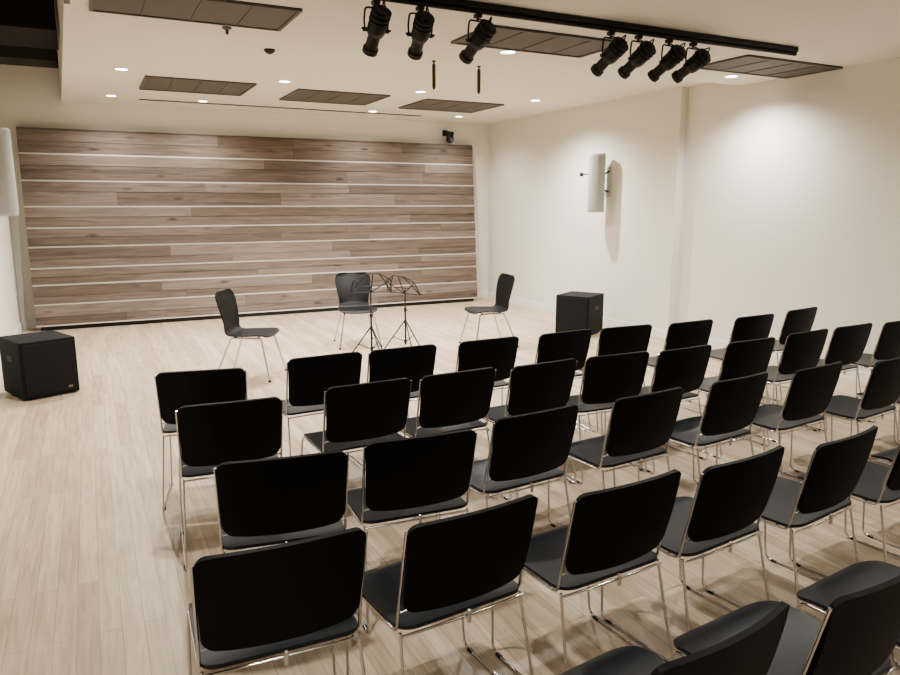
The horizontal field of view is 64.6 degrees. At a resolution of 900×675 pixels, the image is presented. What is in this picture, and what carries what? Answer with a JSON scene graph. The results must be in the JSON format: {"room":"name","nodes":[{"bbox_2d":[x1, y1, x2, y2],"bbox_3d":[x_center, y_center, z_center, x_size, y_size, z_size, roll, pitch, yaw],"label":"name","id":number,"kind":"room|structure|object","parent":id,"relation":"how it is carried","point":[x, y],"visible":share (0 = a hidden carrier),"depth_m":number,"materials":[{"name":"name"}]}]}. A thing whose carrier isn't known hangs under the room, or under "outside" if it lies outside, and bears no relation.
{"room":"recital hall","nodes":[
{"label":"recital hall","id":0,"kind":"room"},
{"bbox_2d":[0,216,20,358],"bbox_3d":[-2.833,-0.873,3.274,0.100,4.000,14.580,-5,12,-26],"label":"wall","id":1,"kind":"structure","parent":0,"point":[10,316],"depth_m":8.97,"materials":[{"name":"white paint"}]},
{"bbox_2d":[0,127,18,215],"bbox_3d":[-4.266,-1.526,6.570,0.431,0.800,0.224,-10,15,-43],"label":"loudspeaker","id":2,"kind":"object","parent":1,"relation":"attached to","point":[8,191],"visible":1,"depth_m":6.60,"materials":[{"name":"grey plastic"}]},
{"bbox_2d":[0,321,22,373],"bbox_3d":[-2.781,1.033,3.660,0.015,0.110,14.580,-5,12,-26],"label":"baseboard","id":3,"kind":"structure","parent":1,"relation":"attached to","point":[19,330],"depth_m":9.53,"materials":[{"name":"white"}]},
{"bbox_2d":[0,0,58,49],"bbox_3d":[-4.436,-3.331,7.125,0.830,0.600,1.000,-5,12,-26],"label":"ceiling","id":4,"kind":"structure","parent":1,"relation":"attached to","point":[23,23],"depth_m":6.87,"materials":[{"name":"black"}]},
{"bbox_2d":[0,64,489,320],"bbox_3d":[-2.637,-2.415,11.437,7.890,4.000,0.100,-5,12,-26],"label":"wall","id":5,"kind":"structure","parent":0,"point":[30,96],"depth_m":10.57,"materials":[{"name":"white paint"}]},
{"bbox_2d":[16,127,476,330],"bbox_3d":[-2.677,-1.745,11.247,6.940,2.752,0.320,-5,12,-26],"label":"wall panel","id":6,"kind":"object","parent":5,"relation":"attached to","point":[123,227],"visible":0.98,"depth_m":10.86,"materials":[{"name":"brown wood"}]},
{"bbox_2d":[22,292,487,328],"bbox_3d":[-2.665,-0.490,11.721,7.540,0.110,0.015,-5,12,-26],"label":"baseboard","id":7,"kind":"structure","parent":5,"relation":"attached to","point":[26,324],"depth_m":10.12,"materials":[{"name":"white"}]},
{"bbox_2d":[442,130,453,142],"bbox_3d":[-0.025,-3.486,12.347,0.150,0.235,0.286,-5,12,-26],"label":"security camera","id":8,"kind":"object","parent":5,"relation":"attached to","point":[449,135],"visible":1,"depth_m":12.26,"materials":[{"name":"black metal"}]},
{"bbox_2d":[264,48,274,53],"bbox_3d":[-1.663,-2.634,6.565,0.100,0.042,0.100,-5,12,-26],"label":"ceiling sensor","id":9,"kind":"object","parent":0,"point":[268,50],"depth_m":6.53,"materials":[{"name":"black plastic"}]},
{"bbox_2d":[54,0,704,123],"bbox_3d":[-1.088,-3.519,8.819,6.800,0.860,5.520,-5,12,-26],"label":"ceiling","id":10,"kind":"structure","parent":0,"point":[88,53],"depth_m":7.92,"materials":[{"name":"white paint"}]},
{"bbox_2d":[139,75,256,95],"bbox_3d":[-3.055,-3.028,8.592,1.220,0.020,1.000,-5,12,-26],"label":"ceiling vent","id":11,"kind":"object","parent":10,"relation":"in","point":[154,83],"depth_m":8.52,"materials":[{"name":"metal"}]},
{"bbox_2d":[279,88,389,105],"bbox_3d":[-1.549,-3.199,9.498,1.220,0.020,1.000,-5,12,-26],"label":"ceiling vent","id":12,"kind":"object","parent":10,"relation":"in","point":[300,95],"depth_m":9.46,"materials":[{"name":"metal"}]},
{"bbox_2d":[398,99,503,112],"bbox_3d":[0.007,-3.360,10.352,1.220,0.020,1.000,-5,12,-26],"label":"ceiling vent","id":13,"kind":"object","parent":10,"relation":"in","point":[426,104],"depth_m":10.32,"materials":[{"name":"metal"}]},
{"bbox_2d":[0,298,899,674],"bbox_3d":[0.650,0.818,5.368,7.890,0.100,14.780,-5,12,-26],"label":"floor","id":14,"kind":"structure","parent":0,"point":[94,580],"depth_m":3.92,"materials":[{"name":"brown wood"}]},
{"bbox_2d":[0,330,79,399],"bbox_3d":[-3.837,0.251,6.657,0.532,0.535,0.488,9,14,41],"label":"speaker","id":15,"kind":"object","parent":14,"relation":"on","point":[35,365],"visible":1,"depth_m":6.49},
{"bbox_2d":[154,368,247,510],"bbox_3d":[-1.472,0.543,4.320,0.520,0.828,0.541,-3,11,-15],"label":"chair","id":16,"kind":"object","parent":14,"relation":"on","point":[175,390],"visible":0.49,"depth_m":4.04,"materials":[{"name":"black plastic"}]},
{"bbox_2d":[175,397,282,569],"bbox_3d":[-1.135,0.665,3.678,0.520,0.828,0.541,-4,12,-22],"label":"chair","id":17,"kind":"object","parent":14,"relation":"on","point":[209,435],"visible":0.73,"depth_m":3.42,"materials":[{"name":"black plastic"}]},
{"bbox_2d":[215,288,285,382],"bbox_3d":[-2.050,-0.041,7.265,0.598,0.883,0.537,1,11,5],"label":"chair","id":18,"kind":"object","parent":14,"relation":"on","point":[225,299],"visible":0.94,"depth_m":7.27,"materials":[{"name":"black plastic"}]},
{"bbox_2d":[187,527,367,674],"bbox_3d":[-0.561,0.931,2.268,0.520,0.828,0.541,-5,12,-24],"label":"chair","id":19,"kind":"object","parent":14,"relation":"on","point":[252,604],"visible":1,"depth_m":2.02,"materials":[{"name":"black plastic"}]},
{"bbox_2d":[213,450,356,642],"bbox_3d":[-0.693,0.803,2.947,0.520,0.828,0.541,-3,11,-17],"label":"chair","id":20,"kind":"object","parent":14,"relation":"on","point":[279,500],"visible":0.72,"depth_m":2.69,"materials":[{"name":"black plastic"}]},
{"bbox_2d":[283,351,365,471],"bbox_3d":[-0.887,0.471,4.701,0.520,0.828,0.541,-6,12,-29],"label":"chair","id":21,"kind":"object","parent":14,"relation":"on","point":[307,378],"visible":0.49,"depth_m":4.44,"materials":[{"name":"black plastic"}]},
{"bbox_2d":[301,378,415,517],"bbox_3d":[-0.533,0.598,4.029,0.520,0.828,0.541,-6,12,-28],"label":"chair","id":22,"kind":"object","parent":14,"relation":"on","point":[357,415],"visible":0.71,"depth_m":3.78,"materials":[{"name":"black plastic"}]},
{"bbox_2d":[334,272,382,349],"bbox_3d":[-1.172,-0.352,8.913,0.537,0.883,0.598,-3,11,-16],"label":"chair","id":23,"kind":"object","parent":14,"relation":"on","point":[349,303],"visible":0.94,"depth_m":9.06,"materials":[{"name":"black plastic"}]},
{"bbox_2d":[350,273,391,351],"bbox_3d":[-0.852,-0.232,7.982,0.489,0.992,0.426,-7,13,-34],"label":"music stand","id":24,"kind":"object","parent":14,"relation":"on","point":[371,329],"visible":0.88,"depth_m":7.99,"materials":[{"name":"black metal"}]},
{"bbox_2d":[346,344,436,467],"bbox_3d":[-0.413,0.425,4.945,0.520,0.828,0.541,-6,12,-28],"label":"chair","id":25,"kind":"object","parent":14,"relation":"on","point":[413,363],"visible":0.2,"depth_m":4.67,"materials":[{"name":"black plastic"}]},
{"bbox_2d":[384,275,421,348],"bbox_3d":[-0.504,-0.301,8.534,0.499,0.922,0.442,7,13,33],"label":"music stand","id":26,"kind":"object","parent":14,"relation":"on","point":[405,340],"visible":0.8,"depth_m":8.44,"materials":[{"name":"black metal"}]},
{"bbox_2d":[347,429,477,631],"bbox_3d":[-0.200,0.758,3.182,0.520,0.828,0.541,-4,12,-22],"label":"chair","id":27,"kind":"object","parent":14,"relation":"on","point":[418,476],"visible":0.77,"depth_m":2.93,"materials":[{"name":"black plastic"}]},
{"bbox_2d":[345,494,538,674],"bbox_3d":[-0.039,0.893,2.469,0.520,0.828,0.541,-7,13,-31],"label":"chair","id":28,"kind":"object","parent":14,"relation":"on","point":[454,565],"visible":0.9,"depth_m":2.24,"materials":[{"name":"black plastic"}]},
{"bbox_2d":[400,367,497,516],"bbox_3d":[-0.059,0.552,4.273,0.520,0.828,0.541,-6,12,-29],"label":"chair","id":29,"kind":"object","parent":14,"relation":"on","point":[451,401],"visible":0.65,"depth_m":4.03,"materials":[{"name":"black plastic"}]},
{"bbox_2d":[455,336,518,431],"bbox_3d":[0.168,0.371,5.231,0.520,0.828,0.541,-6,12,-28],"label":"chair","id":30,"kind":"object","parent":14,"relation":"on","point":[499,354],"visible":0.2,"depth_m":4.96,"materials":[{"name":"black plastic"}]},
{"bbox_2d":[459,273,518,346],"bbox_3d":[0.483,-0.337,8.831,0.598,0.883,0.537,-4,11,-20],"label":"chair","id":31,"kind":"object","parent":14,"relation":"on","point":[505,282],"visible":0.94,"depth_m":8.88,"materials":[{"name":"black plastic"}]},
{"bbox_2d":[438,404,578,518],"bbox_3d":[0.282,0.697,3.506,0.520,0.828,0.541,-7,13,-31],"label":"chair","id":32,"kind":"object","parent":14,"relation":"on","point":[528,448],"visible":0.7,"depth_m":3.26,"materials":[{"name":"black plastic"}]},
{"bbox_2d":[482,358,576,500],"bbox_3d":[0.451,0.509,4.502,0.520,0.828,0.541,-6,12,-30],"label":"chair","id":33,"kind":"object","parent":14,"relation":"on","point":[536,387],"visible":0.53,"depth_m":4.24,"materials":[{"name":"black plastic"}]},
{"bbox_2d":[501,329,591,432],"bbox_3d":[0.745,0.318,5.515,0.520,0.828,0.541,-6,12,-29],"label":"chair","id":34,"kind":"object","parent":14,"relation":"on","point":[574,344],"visible":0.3,"depth_m":5.24,"materials":[{"name":"black plastic"}]},
{"bbox_2d":[555,291,603,333],"bbox_3d":[1.771,-0.331,9.737,0.488,0.535,0.532,7,13,33],"label":"speaker","id":35,"kind":"object","parent":14,"relation":"on","point":[575,310],"visible":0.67,"depth_m":9.54},
{"bbox_2d":[491,469,681,674],"bbox_3d":[0.501,0.851,2.692,0.520,0.828,0.541,-6,12,-30],"label":"chair","id":36,"kind":"object","parent":14,"relation":"on","point":[610,532],"visible":0.89,"depth_m":2.46,"materials":[{"name":"black plastic"}]},
{"bbox_2d":[564,351,649,483],"bbox_3d":[0.963,0.463,4.743,0.520,0.828,0.541,-5,12,-24],"label":"chair","id":37,"kind":"object","parent":14,"relation":"on","point":[607,378],"visible":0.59,"depth_m":4.49,"materials":[{"name":"black plastic"}]},
{"bbox_2d":[576,324,651,432],"bbox_3d":[1.266,0.273,5.750,0.520,0.828,0.541,-5,12,-24],"label":"chair","id":38,"kind":"object","parent":14,"relation":"on","point":[633,338],"visible":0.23,"depth_m":5.46,"materials":[{"name":"black plastic"}]},
{"bbox_2d":[548,387,683,527],"bbox_3d":[0.881,0.637,3.823,0.520,0.828,0.541,-7,13,-31],"label":"chair","id":39,"kind":"object","parent":14,"relation":"on","point":[641,424],"visible":0.81,"depth_m":3.59,"materials":[{"name":"black plastic"}]},
{"bbox_2d":[604,344,711,472],"bbox_3d":[1.434,0.428,4.931,0.520,0.828,0.541,-6,12,-29],"label":"chair","id":40,"kind":"object","parent":14,"relation":"on","point":[685,368],"visible":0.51,"depth_m":4.67,"materials":[{"name":"black plastic"}]},
{"bbox_2d":[559,601,789,674],"bbox_3d":[0.486,1.013,1.836,0.520,0.828,0.541,-7,13,-33],"label":"chair","id":41,"kind":"object","parent":14,"relation":"on","point":[751,651],"visible":1,"depth_m":1.61,"materials":[{"name":"black fabric"}]},
{"bbox_2d":[647,319,712,413],"bbox_3d":[1.827,0.232,5.971,0.520,0.828,0.541,-6,12,-28],"label":"chair","id":42,"kind":"object","parent":14,"relation":"on","point":[689,333],"visible":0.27,"depth_m":5.68,"materials":[{"name":"black plastic"}]},
{"bbox_2d":[601,445,784,661],"bbox_3d":[0.986,0.806,2.929,0.520,0.828,0.541,-7,13,-32],"label":"chair","id":43,"kind":"object","parent":14,"relation":"on","point":[729,497],"visible":0.74,"depth_m":2.69,"materials":[{"name":"black plastic"}]},
{"bbox_2d":[638,372,767,483],"bbox_3d":[1.463,0.577,4.142,0.520,0.828,0.541,-7,13,-32],"label":"chair","id":44,"kind":"object","parent":14,"relation":"on","point":[732,405],"visible":0.82,"depth_m":3.91,"materials":[{"name":"black plastic"}]},
{"bbox_2d":[670,337,775,457],"bbox_3d":[1.984,0.377,5.202,0.520,0.828,0.541,-6,12,-28],"label":"chair","id":45,"kind":"object","parent":14,"relation":"on","point":[747,357],"visible":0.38,"depth_m":4.93,"materials":[{"name":"black plastic"}]},
{"bbox_2d":[687,313,773,405],"bbox_3d":[2.458,0.177,6.259,0.520,0.828,0.541,-6,12,-29],"label":"chair","id":46,"kind":"object","parent":14,"relation":"on","point":[756,326],"visible":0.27,"depth_m":5.98,"materials":[{"name":"black plastic"}]},
{"bbox_2d":[716,361,842,477],"bbox_3d":[2.031,0.526,4.410,0.520,0.828,0.541,-7,13,-32],"label":"chair","id":47,"kind":"object","parent":14,"relation":"on","point":[810,392],"visible":0.72,"depth_m":4.17,"materials":[{"name":"black plastic"}]},
{"bbox_2d":[669,575,899,674],"bbox_3d":[0.997,0.966,2.083,0.520,0.828,0.541,-7,13,-31],"label":"chair","id":48,"kind":"object","parent":14,"relation":"on","point":[858,633],"visible":0.83,"depth_m":1.83,"materials":[{"name":"black plastic"}]},
{"bbox_2d":[701,425,877,610],"bbox_3d":[1.501,0.761,3.170,0.520,0.828,0.541,-7,13,-34],"label":"chair","id":49,"kind":"object","parent":14,"relation":"on","point":[835,468],"visible":0.73,"depth_m":2.94,"materials":[{"name":"black plastic"}]},
{"bbox_2d":[751,328,827,442],"bbox_3d":[2.535,0.315,5.527,0.520,0.828,0.541,-6,12,-30],"label":"chair","id":50,"kind":"object","parent":14,"relation":"on","point":[801,350],"visible":0.59,"depth_m":5.27,"materials":[{"name":"black plastic"}]},
{"bbox_2d":[763,307,816,400],"bbox_3d":[3.033,0.105,6.638,0.520,0.828,0.541,-7,13,-34],"label":"chair","id":51,"kind":"object","parent":14,"relation":"on","point":[798,320],"visible":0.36,"depth_m":6.35,"materials":[{"name":"black plastic"}]},
{"bbox_2d":[773,323,871,430],"bbox_3d":[3.021,0.266,5.789,0.520,0.828,0.541,-6,12,-29],"label":"chair","id":52,"kind":"object","parent":14,"relation":"on","point":[847,344],"visible":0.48,"depth_m":5.52,"materials":[{"name":"black plastic"}]},
{"bbox_2d":[789,444,899,577],"bbox_3d":[2.018,0.716,3.404,0.520,0.828,0.541,-7,13,-32],"label":"chair","id":53,"kind":"object","parent":14,"relation":"on","point":[877,483],"visible":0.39,"depth_m":3.26,"materials":[{"name":"black plastic"}]},
{"bbox_2d":[790,357,899,473],"bbox_3d":[2.609,0.485,4.628,0.520,0.828,0.541,-7,13,-33],"label":"chair","id":54,"kind":"object","parent":14,"relation":"on","point":[882,389],"visible":0.75,"depth_m":4.39,"materials":[{"name":"black plastic"}]},
{"bbox_2d":[795,560,899,674],"bbox_3d":[1.505,0.916,2.349,0.520,0.828,0.541,-7,13,-32],"label":"chair","id":55,"kind":"object","parent":14,"relation":"on","point":[859,576],"visible":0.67,"depth_m":2.49,"materials":[{"name":"black plastic"}]},
{"bbox_2d":[850,321,899,422],"bbox_3d":[3.539,0.224,6.011,0.520,0.828,0.541,-6,12,-28],"label":"chair","id":56,"kind":"object","parent":14,"relation":"on","point":[887,347],"visible":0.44,"depth_m":5.73,"materials":[{"name":"black plastic"}]},
{"bbox_2d":[850,392,899,466],"bbox_3d":[3.168,0.435,4.894,0.520,0.828,0.541,-5,12,-26],"label":"chair","id":57,"kind":"object","parent":14,"relation":"on","point":[861,393],"visible":0.16,"depth_m":5.00,"materials":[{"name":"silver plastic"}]},
{"bbox_2d":[862,447,899,548],"bbox_3d":[2.548,0.665,3.677,0.520,0.828,0.541,-6,12,-28],"label":"chair","id":58,"kind":"object","parent":14,"relation":"on","point":[889,454],"visible":0.76,"depth_m":3.76,"materials":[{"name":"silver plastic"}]},
{"bbox_2d":[892,649,899,667],"bbox_3d":[2.039,0.868,2.602,0.520,0.828,0.541,-6,12,-29],"label":"chair","id":59,"kind":"object","parent":14,"relation":"on","point":[893,651],"visible":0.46,"depth_m":2.74,"materials":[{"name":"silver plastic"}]},
{"bbox_2d":[898,406,899,430],"bbox_3d":[3.665,0.387,5.150,0.520,0.828,0.541,-6,12,-28],"label":"chair","id":60,"kind":"object","parent":14,"relation":"on","point":[899,406],"visible":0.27,"depth_m":5.28,"materials":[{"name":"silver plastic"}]},
{"bbox_2d":[70,0,899,85],"bbox_3d":[2.324,-2.278,2.495,6.710,0.950,9.060,-5,12,-26],"label":"ceiling","id":61,"kind":"structure","parent":0,"point":[844,33],"depth_m":5.28,"materials":[{"name":"white paint"}]},
{"bbox_2d":[113,67,129,70],"bbox_3d":[-3.466,-2.829,7.510,0.170,0.008,0.170,-5,12,-26],"label":"recessed light","id":62,"kind":"object","parent":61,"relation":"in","point":[114,68],"visible":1,"depth_m":7.51,"materials":[{"name":"white"}]},
{"bbox_2d":[89,0,301,31],"bbox_3d":[-1.729,-2.228,4.844,1.300,0.020,0.640,-5,12,-26],"label":"ceiling vent","id":63,"kind":"object","parent":61,"relation":"in","point":[233,13],"depth_m":4.87,"materials":[{"name":"metal"}]},
{"bbox_2d":[222,26,231,34],"bbox_3d":[-1.681,-2.310,5.365,0.070,0.052,0.070,-5,12,-26],"label":"sprinkler","id":64,"kind":"object","parent":61,"relation":"attached to","point":[226,28],"visible":1,"depth_m":5.35,"materials":[{"name":"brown metal"}]},
{"bbox_2d":[139,99,420,115],"bbox_3d":[-2.355,-3.415,10.618,4.200,0.012,0.050,-5,12,-26],"label":"ceiling vent","id":65,"kind":"object","parent":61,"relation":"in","point":[139,99],"visible":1,"depth_m":10.49,"materials":[{"name":"grey metal"}]},
{"bbox_2d":[277,80,291,82],"bbox_3d":[-1.919,-2.973,8.271,0.170,0.008,0.170,-5,12,-26],"label":"recessed light","id":66,"kind":"object","parent":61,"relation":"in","point":[281,81],"visible":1,"depth_m":8.28,"materials":[{"name":"white"}]},
{"bbox_2d":[432,60,435,89],"bbox_3d":[-0.161,-2.615,7.106,0.039,0.280,0.040,-5,12,-26],"label":"microphone","id":67,"kind":"object","parent":61,"relation":"hanging from","point":[433,61],"visible":1,"depth_m":7.09,"materials":[{"name":"brown metal"}]},
{"bbox_2d":[477,66,480,93],"bbox_3d":[0.299,-2.668,7.388,0.039,0.280,0.040,-5,12,-26],"label":"microphone","id":68,"kind":"object","parent":61,"relation":"hanging from","point":[478,70],"visible":1,"depth_m":7.38,"materials":[{"name":"brown metal"}]},
{"bbox_2d":[498,50,517,53],"bbox_3d":[0.506,-2.496,6.228,0.170,0.008,0.170,-5,12,-26],"label":"recessed light","id":69,"kind":"object","parent":61,"relation":"in","point":[500,51],"visible":0.92,"depth_m":6.23,"materials":[{"name":"white"}]},
{"bbox_2d":[451,25,626,57],"bbox_3d":[0.730,-2.415,5.834,1.300,0.020,0.640,-5,12,-26],"label":"ceiling vent","id":70,"kind":"object","parent":61,"relation":"in","point":[505,37],"depth_m":5.82,"materials":[{"name":"metal"}]},
{"bbox_2d":[380,0,798,55],"bbox_3d":[1.115,-2.266,5.171,4.100,0.067,0.060,-5,12,-26],"label":"track","id":71,"kind":"object","parent":61,"relation":"attached to","point":[468,6],"visible":1,"depth_m":5.11,"materials":[{"name":"black metal"}]},
{"bbox_2d":[361,0,391,56],"bbox_3d":[-0.463,-1.931,4.440,0.190,0.317,0.296,-5,12,-26],"label":"spotlight","id":72,"kind":"object","parent":71,"relation":"hanging from","point":[377,27],"visible":1,"depth_m":4.38,"materials":[{"name":"black metal"}]},
{"bbox_2d":[406,5,434,59],"bbox_3d":[-0.195,-1.960,4.572,0.190,0.308,0.304,-5,12,-26],"label":"spotlight","id":73,"kind":"object","parent":71,"relation":"hanging from","point":[423,22],"visible":1,"depth_m":4.52,"materials":[{"name":"black metal"}]},
{"bbox_2d":[459,13,495,63],"bbox_3d":[0.181,-1.998,4.756,0.190,0.300,0.312,-5,12,-26],"label":"spotlight","id":74,"kind":"object","parent":71,"relation":"hanging from","point":[485,30],"visible":1,"depth_m":4.69,"materials":[{"name":"black metal"}]},
{"bbox_2d":[591,31,628,76],"bbox_3d":[1.173,-2.091,5.244,0.190,0.300,0.314,-5,12,-26],"label":"spotlight","id":75,"kind":"object","parent":71,"relation":"hanging from","point":[618,46],"visible":1,"depth_m":5.18,"materials":[{"name":"black metal"}]},
{"bbox_2d":[618,35,655,78],"bbox_3d":[1.406,-2.114,5.357,0.190,0.296,0.318,-5,12,-26],"label":"spotlight","id":76,"kind":"object","parent":71,"relation":"hanging from","point":[646,50],"visible":1,"depth_m":5.30,"materials":[{"name":"black metal"}]},
{"bbox_2d":[647,39,686,81],"bbox_3d":[1.674,-2.138,5.490,0.190,0.299,0.313,-5,12,-26],"label":"spotlight","id":77,"kind":"object","parent":71,"relation":"hanging from","point":[676,54],"visible":1,"depth_m":5.43,"materials":[{"name":"black metal"}]},
{"bbox_2d":[671,42,710,82],"bbox_3d":[1.899,-2.164,5.597,0.190,0.287,0.326,-5,12,-26],"label":"spotlight","id":78,"kind":"object","parent":71,"relation":"hanging from","point":[701,57],"visible":0.98,"depth_m":5.54,"materials":[{"name":"black metal"}]},
{"bbox_2d":[723,75,739,77],"bbox_3d":[2.938,-2.722,7.425,0.170,0.008,0.170,-5,12,-26],"label":"recessed light","id":79,"kind":"object","parent":61,"relation":"in","point":[726,76],"visible":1,"depth_m":7.43,"materials":[{"name":"white"}]},
{"bbox_2d":[701,54,842,78],"bbox_3d":[3.090,-2.618,6.908,1.300,0.020,0.640,-5,12,-26],"label":"ceiling vent","id":80,"kind":"object","parent":61,"relation":"in","point":[747,64],"depth_m":6.88,"materials":[{"name":"metal"}]},
{"bbox_2d":[488,87,688,330],"bbox_3d":[1.869,-2.335,11.011,0.220,4.000,4.710,-5,12,-26],"label":"wall","id":81,"kind":"structure","parent":0,"point":[542,232],"depth_m":10.34,"materials":[{"name":"white paint"}]},
{"bbox_2d":[488,292,666,339],"bbox_3d":[1.764,-0.414,11.320,0.015,0.110,4.710,-5,12,-26],"label":"baseboard","id":82,"kind":"structure","parent":81,"relation":"attached to","point":[657,333],"depth_m":11.53,"materials":[{"name":"white"}]},
{"bbox_2d":[580,153,611,211],"bbox_3d":[2.027,-2.165,10.003,0.450,0.800,0.290,5,12,23],"label":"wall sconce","id":83,"kind":"object","parent":81,"relation":"attached to","point":[597,161],"visible":1,"depth_m":9.88,"materials":[{"name":"grey"}]},
{"bbox_2d":[684,82,710,87],"bbox_3d":[3.060,-3.415,8.273,0.120,0.860,0.810,-5,12,-26],"label":"wall jog","id":84,"kind":"object","parent":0,"point":[705,83],"depth_m":8.50,"materials":[{"name":"white paint"}]},
{"bbox_2d":[675,58,899,372],"bbox_3d":[5.187,-1.130,4.632,0.100,4.000,9.870,-5,12,-26],"label":"wall","id":85,"kind":"structure","parent":0,"point":[791,198],"depth_m":7.54,"materials":[{"name":"white paint"}]},
{"bbox_2d":[708,338,870,383],"bbox_3d":[5.136,0.786,4.968,0.015,0.110,9.870,-5,12,-26],"label":"baseboard","id":86,"kind":"structure","parent":85,"relation":"attached to","point":[716,344],"depth_m":7.22,"materials":[{"name":"white"}]},
{"bbox_3d":[0.650,-3.211,4.607,7.890,0.100,14.780,-5,12,-26],"label":"ceiling","id":87,"kind":"structure","parent":0,"visible":0},
{"bbox_2d":[0,45,57,67],"bbox_3d":[-5.578,-3.820,9.285,0.770,0.440,0.580,-5,12,-26],"label":"bulkhead","id":88,"kind":"object","parent":87,"relation":"attached to","point":[9,55],"visible":0.33,"depth_m":9.15,"materials":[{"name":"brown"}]}
]}

